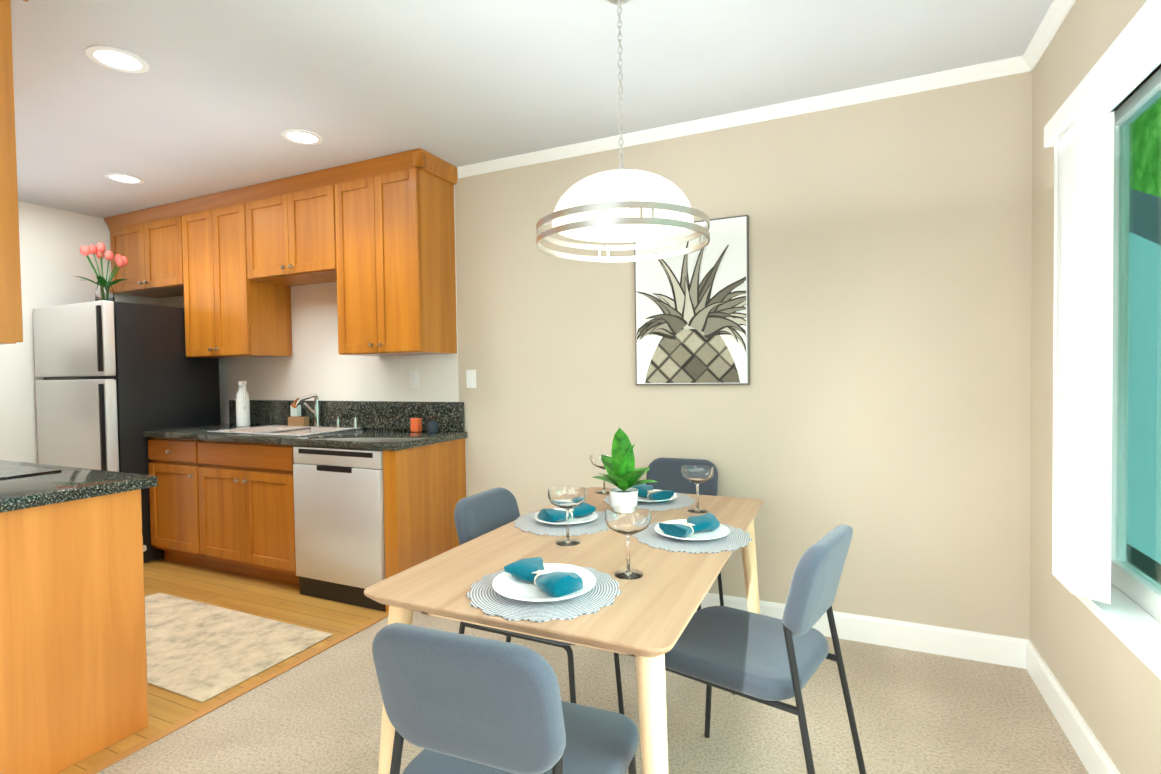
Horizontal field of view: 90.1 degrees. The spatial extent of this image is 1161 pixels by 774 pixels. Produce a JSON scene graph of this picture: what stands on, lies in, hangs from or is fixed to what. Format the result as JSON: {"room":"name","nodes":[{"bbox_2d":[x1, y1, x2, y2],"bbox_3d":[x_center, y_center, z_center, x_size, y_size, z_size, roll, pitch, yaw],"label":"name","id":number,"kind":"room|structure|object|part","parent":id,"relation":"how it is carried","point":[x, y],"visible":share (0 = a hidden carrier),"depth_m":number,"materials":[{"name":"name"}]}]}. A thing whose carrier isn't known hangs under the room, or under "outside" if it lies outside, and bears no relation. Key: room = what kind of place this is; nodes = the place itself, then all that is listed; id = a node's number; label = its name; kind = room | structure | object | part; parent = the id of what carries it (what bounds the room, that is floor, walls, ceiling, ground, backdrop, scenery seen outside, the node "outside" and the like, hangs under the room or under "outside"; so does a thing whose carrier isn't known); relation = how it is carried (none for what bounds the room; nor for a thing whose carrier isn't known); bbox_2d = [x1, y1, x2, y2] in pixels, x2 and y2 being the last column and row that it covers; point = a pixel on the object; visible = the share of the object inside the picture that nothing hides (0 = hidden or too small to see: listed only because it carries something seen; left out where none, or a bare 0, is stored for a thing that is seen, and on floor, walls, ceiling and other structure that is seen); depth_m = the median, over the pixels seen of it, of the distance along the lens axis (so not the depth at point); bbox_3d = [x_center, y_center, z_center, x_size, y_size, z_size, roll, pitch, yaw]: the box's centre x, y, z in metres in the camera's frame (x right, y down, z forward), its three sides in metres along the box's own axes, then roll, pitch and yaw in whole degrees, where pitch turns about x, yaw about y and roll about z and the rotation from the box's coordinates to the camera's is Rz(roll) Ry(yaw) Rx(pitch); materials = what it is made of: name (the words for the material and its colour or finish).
{"room":"kitchen and dining room","nodes":[
{"label":"kitchen and dining room","id":0,"kind":"room"},
{"bbox_2d":[0,201,156,463],"bbox_3d":[-4.734,0.003,2.608,0.120,2.550,5.200,0,1,25],"label":"wall","id":1,"kind":"structure","parent":0,"point":[54,261],"depth_m":4.20,"materials":[{"name":"paint"}]},
{"bbox_2d":[56,557,385,773],"bbox_3d":[-3.283,1.302,2.045,3.220,0.060,5.320,0,1,25],"label":"floor","id":2,"kind":"structure","parent":0,"point":[279,601],"depth_m":3.19,"materials":[{"name":"brown wood"}]},
{"bbox_2d":[0,488,147,773],"bbox_3d":[-1.955,0.816,1.955,0.529,0.880,0.627,0,1,25],"label":"base cabinet","id":3,"kind":"object","parent":2,"relation":"on","point":[73,670],"depth_m":1.91,"materials":[{"name":"brown wood"}]},
{"bbox_2d":[0,461,157,515],"bbox_3d":[-3.063,0.359,2.465,3.027,0.040,0.652,0,1,25],"label":"countertop","id":4,"kind":"structure","parent":3,"relation":"on","point":[21,493],"depth_m":1.98,"materials":[{"name":"black stone"}]},
{"bbox_2d":[0,460,63,479],"bbox_3d":[-2.451,0.331,2.184,0.760,0.009,0.479,0,1,25],"label":"cooktop","id":5,"kind":"object","parent":4,"relation":"in","point":[7,470],"depth_m":2.25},
{"bbox_2d":[33,300,220,561],"bbox_3d":[-3.354,0.322,4.314,0.900,1.795,0.785,0,1,25],"label":"fridge","id":6,"kind":"object","parent":2,"relation":"on","point":[117,380],"visible":0.71,"depth_m":3.99,"materials":[{"name":"silver metal"}]},
{"bbox_2d":[75,243,132,301],"bbox_3d":[-3.432,-0.802,4.176,0.356,0.458,0.384,0,1,25],"label":"flowers","id":7,"kind":"object","parent":6,"relation":"on","point":[104,290],"visible":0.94,"depth_m":4.14,"materials":[{"name":"pink plant"}]},
{"bbox_2d":[148,437,205,566],"bbox_3d":[-2.585,0.772,4.162,0.611,0.880,0.616,0,1,25],"label":"base cabinet","id":8,"kind":"object","parent":2,"relation":"on","point":[177,523],"depth_m":3.89,"materials":[{"name":"brown wood"}]},
{"bbox_2d":[81,611,388,773],"bbox_3d":[-1.256,1.228,2.600,0.040,0.006,2.365,0,1,25],"label":"threshold strip","id":9,"kind":"object","parent":2,"relation":"on","point":[157,736],"depth_m":2.26,"materials":[{"name":"brown wood"}]},
{"bbox_2d":[145,592,332,702],"bbox_3d":[-1.995,1.230,2.860,1.420,0.008,0.640,0,1,25],"label":"kitchen rug","id":10,"kind":"object","parent":2,"relation":"on","point":[200,651],"visible":0.69,"depth_m":2.76,"materials":[{"name":"beige fabric"}]},
{"bbox_2d":[202,441,321,594],"bbox_3d":[-1.980,0.770,3.884,0.987,0.880,0.616,0,1,25],"label":"base cabinet","id":11,"kind":"object","parent":2,"relation":"on","point":[262,504],"depth_m":3.53,"materials":[{"name":"brown wood"}]},
{"bbox_2d":[142,425,466,452],"bbox_3d":[-1.857,0.310,3.799,2.240,0.040,0.642,0,1,25],"label":"countertop","id":12,"kind":"structure","parent":11,"relation":"on","point":[388,440],"depth_m":3.48,"materials":[{"name":"black stone"}]},
{"bbox_2d":[206,425,365,436],"bbox_3d":[-1.975,0.384,3.888,0.860,0.200,0.511,0,1,25],"label":"sink","id":13,"kind":"object","parent":12,"relation":"in","point":[282,430],"depth_m":4.00,"materials":[{"name":"silver metal"}]},
{"bbox_2d":[286,393,325,424],"bbox_3d":[-1.935,0.161,4.020,0.164,0.238,0.253,0,1,25],"label":"faucet","id":14,"kind":"object","parent":12,"relation":"on","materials":[{"name":"silver metal"}]},
{"bbox_2d":[330,413,341,424],"bbox_3d":[-1.685,0.236,3.994,0.026,0.083,0.064,0,1,25],"label":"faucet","id":15,"kind":"object","parent":12,"relation":"on","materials":[{"name":"silver metal"}]},
{"bbox_2d":[427,421,438,432],"bbox_3d":[-0.914,0.246,3.588,0.068,0.070,0.068,0,1,25],"label":"jar","id":16,"kind":"object","parent":12,"relation":"on","point":[432,426],"depth_m":3.56,"materials":[{"name":"blue ceramic"}]},
{"bbox_2d":[293,446,385,611],"bbox_3d":[-1.242,0.773,3.513,0.657,0.872,0.614,0,1,25],"label":"dishwasher","id":17,"kind":"object","parent":11,"relation":"in","point":[340,491],"depth_m":3.22,"materials":[{"name":"silver metal"}]},
{"bbox_2d":[11,0,1052,217],"bbox_3d":[-1.928,-1.331,1.343,6.285,0.100,5.320,0,1,25],"label":"ceiling","id":18,"kind":"structure","parent":0,"point":[218,96],"depth_m":2.45,"materials":[{"name":"paint"}]},
{"bbox_2d":[85,45,148,72],"bbox_3d":[-1.840,-1.301,2.305,0.200,0.007,0.200,0,1,25],"label":"recessed light","id":19,"kind":"object","parent":18,"relation":"in","point":[90,51],"depth_m":2.30,"materials":[{"name":"white"}]},
{"bbox_3d":[-1.840,-1.301,2.305,0.152,0.001,0.152,0,1,25],"label":"recessed ceiling light lens","id":20,"kind":"part","parent":19,"relation":"part of","materials":[{"name":"white glass"}]},
{"bbox_2d":[104,173,143,183],"bbox_3d":[-2.886,-1.318,3.667,0.200,0.007,0.200,0,1,25],"label":"recessed light","id":21,"kind":"object","parent":18,"relation":"in","point":[107,175],"depth_m":3.66,"materials":[{"name":"white"}]},
{"bbox_3d":[-2.886,-1.319,3.667,0.152,0.001,0.152,0,1,25],"label":"recessed ceiling light lens","id":22,"kind":"part","parent":21,"relation":"part of","materials":[{"name":"white glass"}]},
{"bbox_2d":[281,129,322,144],"bbox_3d":[-1.475,-1.324,3.073,0.200,0.007,0.200,0,1,25],"label":"recessed light","id":23,"kind":"object","parent":18,"relation":"in","point":[284,133],"depth_m":3.07,"materials":[{"name":"white"}]},
{"bbox_3d":[-1.475,-1.324,3.073,0.152,0.001,0.152,0,1,25],"label":"recessed ceiling light lens","id":24,"kind":"part","parent":23,"relation":"part of","materials":[{"name":"white glass"}]},
{"bbox_2d":[536,0,709,261],"bbox_3d":[0.134,-0.897,1.927,0.572,0.850,0.572,0,1,25],"label":"pendant light","id":25,"kind":"object","parent":18,"relation":"hanging from","point":[621,204],"visible":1,"depth_m":1.81,"materials":[{"name":"white glass"}]},
{"bbox_3d":[0.138,-0.619,1.933,0.056,0.090,0.056,0,1,25],"label":"bulb","id":26,"kind":"part","parent":25,"relation":"part of","materials":[{"name":"white glass"}]},
{"bbox_2d":[96,610,1088,773],"bbox_3d":[-0.429,1.293,0.731,3.065,0.060,5.320,0,1,25],"label":"floor carpet","id":27,"kind":"object","parent":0,"point":[916,712],"depth_m":2.11,"materials":[{"name":"beige carpet"}]},
{"bbox_2d":[372,623,638,773],"bbox_3d":[-0.134,0.832,1.196,0.415,0.834,0.544,0,1,22],"label":"dining chair","id":28,"kind":"object","parent":27,"relation":"on","point":[455,703],"visible":1,"depth_m":0.99,"materials":[{"name":"grey fabric"}]},
{"bbox_3d":[-0.133,0.933,1.196,0.404,0.634,0.539,0,1,22],"label":"frame","id":29,"kind":"part","parent":28,"relation":"part of","materials":[{"name":"black metal"}]},
{"bbox_2d":[454,487,623,714],"bbox_3d":[-0.166,0.812,2.083,0.544,0.834,0.415,0,1,25],"label":"dining chair","id":30,"kind":"object","parent":27,"relation":"on","point":[481,513],"visible":0.33,"depth_m":2.07,"materials":[{"name":"grey fabric"}]},
{"bbox_3d":[-0.167,0.912,2.086,0.539,0.634,0.404,0,1,25],"label":"frame","id":31,"kind":"part","parent":30,"relation":"part of","materials":[{"name":"black"}]},
{"bbox_2d":[364,487,763,773],"bbox_3d":[0.111,0.858,1.929,0.795,0.742,1.430,0,1,25],"label":"dining table","id":32,"kind":"object","parent":27,"relation":"on","point":[645,618],"visible":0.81,"depth_m":1.46,"materials":[{"name":"brown wood"}]},
{"bbox_2d":[466,557,621,622],"bbox_3d":[-0.089,0.470,1.432,0.380,0.061,0.380,0,1,15],"label":"place setting","id":33,"kind":"object","parent":32,"relation":"on","point":[535,589],"visible":1,"depth_m":1.37,"materials":[{"name":"white ceramic"}]},
{"bbox_3d":[-0.089,0.487,1.432,0.256,0.020,0.256,0,1,15],"label":"plate","id":34,"kind":"part","parent":33,"relation":"part of","materials":[{"name":"white ceramic"}]},
{"bbox_2d":[513,502,609,535],"bbox_3d":[-0.053,0.454,2.086,0.380,0.061,0.380,0,1,15],"label":"place setting","id":35,"kind":"object","parent":32,"relation":"on","point":[585,518],"visible":0.85,"depth_m":2.03,"materials":[{"name":"white ceramic"}]},
{"bbox_3d":[-0.052,0.471,2.086,0.230,0.020,0.230,0,1,15],"label":"plate","id":36,"kind":"part","parent":35,"relation":"part of","materials":[{"name":"white ceramic"}]},
{"bbox_2d":[548,486,586,545],"bbox_3d":[-0.041,0.407,1.826,0.124,0.168,0.124,0,1,25],"label":"coupe glass","id":37,"kind":"object","parent":32,"relation":"on","point":[567,498],"visible":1,"depth_m":1.80,"materials":[{"name":"clear glass"}]},
{"bbox_2d":[590,453,610,493],"bbox_3d":[0.105,0.387,2.584,0.124,0.168,0.124,0,1,25],"label":"coupe glass","id":38,"kind":"object","parent":32,"relation":"on","point":[595,460],"visible":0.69,"depth_m":2.57,"materials":[{"name":"clear glass"}]},
{"bbox_2d":[592,427,656,506],"bbox_3d":[0.166,0.314,2.195,0.246,0.330,0.256,0,1,25],"label":"potted plant","id":39,"kind":"object","parent":32,"relation":"on","point":[624,475],"visible":0.88,"depth_m":2.18,"materials":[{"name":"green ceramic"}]},
{"bbox_3d":[0.165,0.435,2.200,0.110,0.088,0.110,0,1,25],"label":"pot","id":40,"kind":"part","parent":39,"relation":"part of","materials":[{"name":"white ceramic"}]},
{"bbox_2d":[604,506,650,579],"bbox_3d":[0.126,0.411,1.529,0.124,0.168,0.124,0,1,25],"label":"coupe glass","id":41,"kind":"object","parent":32,"relation":"on","point":[627,521],"visible":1,"depth_m":1.50,"materials":[{"name":"clear glass"}]},
{"bbox_2d":[603,484,694,510],"bbox_3d":[0.286,0.442,2.414,0.381,0.061,0.381,0,1,25],"label":"place setting","id":42,"kind":"object","parent":32,"relation":"on","point":[650,498],"visible":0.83,"depth_m":2.35,"materials":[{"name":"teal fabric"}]},
{"bbox_3d":[0.286,0.459,2.415,0.230,0.020,0.230,0,1,25],"label":"plate","id":43,"kind":"part","parent":42,"relation":"part of","materials":[{"name":"white ceramic"}]},
{"bbox_2d":[633,512,752,553],"bbox_3d":[0.361,0.453,1.885,0.380,0.061,0.380,0,1,15],"label":"place setting","id":44,"kind":"object","parent":32,"relation":"on","point":[707,533],"visible":0.98,"depth_m":1.83,"materials":[{"name":"grey fabric"}]},
{"bbox_3d":[0.361,0.470,1.885,0.240,0.020,0.240,0,1,15],"label":"plate","id":45,"kind":"part","parent":44,"relation":"part of","materials":[{"name":"white ceramic"}]},
{"bbox_2d":[681,465,713,512],"bbox_3d":[0.448,0.391,2.217,0.124,0.168,0.124,0,1,25],"label":"coupe glass","id":46,"kind":"object","parent":32,"relation":"on","point":[697,474],"visible":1,"depth_m":2.19,"materials":[{"name":"clear glass"}]},
{"bbox_2d":[646,457,723,610],"bbox_3d":[0.437,0.787,2.765,0.415,0.834,0.544,0,1,25],"label":"dining chair","id":47,"kind":"object","parent":27,"relation":"on","point":[665,473],"visible":0.15,"depth_m":2.92,"materials":[{"name":"grey fabric"}]},
{"bbox_3d":[0.440,0.888,2.770,0.404,0.634,0.539,0,1,25],"label":"frame","id":48,"kind":"part","parent":47,"relation":"part of","materials":[{"name":"black"}]},
{"bbox_2d":[665,525,865,773],"bbox_3d":[0.516,0.811,1.703,0.544,0.834,0.415,0,2,39],"label":"dining chair","id":49,"kind":"object","parent":27,"relation":"on","point":[768,660],"visible":0.94,"depth_m":1.59,"materials":[{"name":"grey fabric"}]},
{"bbox_3d":[0.520,0.912,1.703,0.539,0.634,0.404,0,2,39],"label":"frame","id":50,"kind":"part","parent":49,"relation":"part of","materials":[{"name":"black"}]},
{"bbox_2d":[157,71,1031,638],"bbox_3d":[-0.823,-0.078,3.735,6.285,2.550,0.120,0,1,25],"label":"wall","id":51,"kind":"structure","parent":0,"point":[881,403],"depth_m":2.77,"materials":[{"name":"paint"}]},
{"bbox_2d":[107,208,179,297],"bbox_3d":[-3.246,-1.017,4.564,0.915,0.535,0.342,0,1,25],"label":"upper cabinet","id":52,"kind":"object","parent":51,"relation":"attached to","point":[150,244],"depth_m":4.41,"materials":[{"name":"brown wood"}]},
{"bbox_2d":[176,196,291,357],"bbox_3d":[-2.511,-0.754,4.234,0.695,1.065,0.342,0,1,25],"label":"upper cabinet","id":53,"kind":"object","parent":51,"relation":"attached to","point":[227,316],"depth_m":4.08,"materials":[{"name":"brown wood"}]},
{"bbox_2d":[240,176,331,287],"bbox_3d":[-1.824,-1.011,3.910,0.825,0.555,0.342,0,1,25],"label":"upper cabinet","id":54,"kind":"object","parent":51,"relation":"attached to","point":[286,232],"depth_m":3.77,"materials":[{"name":"brown wood"}]},
{"bbox_2d":[230,401,465,432],"bbox_3d":[-1.739,0.189,4.081,2.220,0.185,0.024,0,1,25],"label":"backsplash","id":55,"kind":"structure","parent":51,"relation":"attached to","point":[372,414],"depth_m":3.93,"materials":[{"name":"black stone"}]},
{"bbox_2d":[328,156,456,355],"bbox_3d":[-1.151,-0.748,3.608,0.650,1.085,0.342,0,1,25],"label":"upper cabinet","id":56,"kind":"object","parent":51,"relation":"attached to","point":[374,238],"depth_m":3.45,"materials":[{"name":"brown wood"}]},
{"bbox_3d":[-2.314,-1.290,3.929,3.140,0.087,0.058,0,1,25],"label":"crown","id":57,"kind":"part","parent":56,"relation":"part of","materials":[{"name":"brown wood"}]},
{"bbox_2d":[409,371,418,387],"bbox_3d":[-1.088,-0.048,3.785,0.072,0.115,0.010,0,1,25],"label":"switch plate","id":58,"kind":"object","parent":51,"relation":"attached to","point":[414,378],"depth_m":3.78,"materials":[{"name":"white plastic"}]},
{"bbox_2d":[466,370,475,387],"bbox_3d":[-0.680,-0.049,3.597,0.072,0.115,0.010,0,1,25],"label":"switch plate","id":59,"kind":"object","parent":51,"relation":"attached to","point":[470,379],"depth_m":3.59,"materials":[{"name":"white plastic"}]},
{"bbox_2d":[634,215,749,384],"bbox_3d":[0.564,-0.430,2.996,0.595,0.840,0.038,0,1,25],"label":"framed picture","id":60,"kind":"object","parent":51,"relation":"attached to","point":[692,320],"visible":0.96,"depth_m":2.97,"materials":[{"name":"grey paper"}]},
{"bbox_2d":[457,55,1029,177],"bbox_3d":[0.534,-1.327,2.984,2.915,0.054,0.042,0,1,25],"label":"crown molding","id":61,"kind":"structure","parent":51,"relation":"attached to","point":[969,74],"depth_m":2.80,"materials":[{"name":"white"}]},
{"bbox_2d":[696,593,1030,668],"bbox_3d":[0.594,1.133,3.044,2.870,0.122,0.016,0,1,25],"label":"baseboard","id":62,"kind":"structure","parent":51,"relation":"attached to","point":[977,646],"depth_m":2.62,"materials":[{"name":"white paint"}]},
{"bbox_2d":[1030,0,1160,773],"bbox_3d":[0.859,-0.014,0.034,0.135,2.550,5.200,0,1,25],"label":"wall","id":63,"kind":"structure","parent":0,"point":[1108,679],"depth_m":2.04,"materials":[{"name":"paint"}]},
{"bbox_2d":[1023,0,1075,70],"bbox_3d":[0.761,-1.261,0.041,0.042,0.054,5.200,0,1,25],"label":"crown molding","id":64,"kind":"structure","parent":63,"relation":"attached to","point":[1051,22],"depth_m":2.15,"materials":[{"name":"white paint"}]},
{"bbox_2d":[1026,641,1120,773],"bbox_3d":[0.804,1.200,0.087,0.016,0.122,5.184,0,1,25],"label":"baseboard","id":65,"kind":"structure","parent":63,"relation":"attached to","point":[1092,754],"depth_m":1.98,"materials":[{"name":"white"}]},
{"bbox_2d":[1075,584,1160,679],"bbox_3d":[1.320,0.682,1.125,0.115,0.034,1.890,0,1,25],"label":"window sill","id":66,"kind":"structure","parent":63,"relation":"attached to","point":[1132,626],"depth_m":1.59,"materials":[{"name":"white paint"}]},
{"bbox_2d":[1111,69,1160,622],"bbox_3d":[1.381,-0.096,1.074,0.045,1.530,1.830,0,1,25],"label":"window","id":67,"kind":"structure","parent":63,"relation":"in","point":[1136,494],"depth_m":1.77,"materials":[{"name":"white"}]},
{"bbox_2d":[1044,0,1160,603],"bbox_3d":[1.202,-0.101,1.068,0.098,1.485,1.910,0,1,25],"label":"window frame","id":68,"kind":"structure","parent":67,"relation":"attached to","point":[1079,132],"depth_m":1.69,"materials":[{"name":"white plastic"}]},
{"bbox_2d":[1114,67,1158,109],"bbox_3d":[1.323,-0.100,1.101,0.084,1.530,1.838,0,1,25],"label":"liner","id":69,"kind":"object","parent":63,"relation":"attached to","point":[1139,84],"depth_m":1.68,"materials":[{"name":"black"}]},
{"bbox_3d":[-3.253,-0.006,2.113,2.985,2.550,0.120,0,1,25],"label":"wall","id":70,"kind":"structure","parent":0,"visible":0},
{"bbox_2d":[0,0,22,344],"bbox_3d":[-2.114,-0.682,1.802,0.682,1.105,0.297,0,1,25],"label":"upper cabinet","id":71,"kind":"object","parent":70,"relation":"attached to","point":[11,327],"depth_m":1.78,"materials":[{"name":"brown wood"}]}
]}

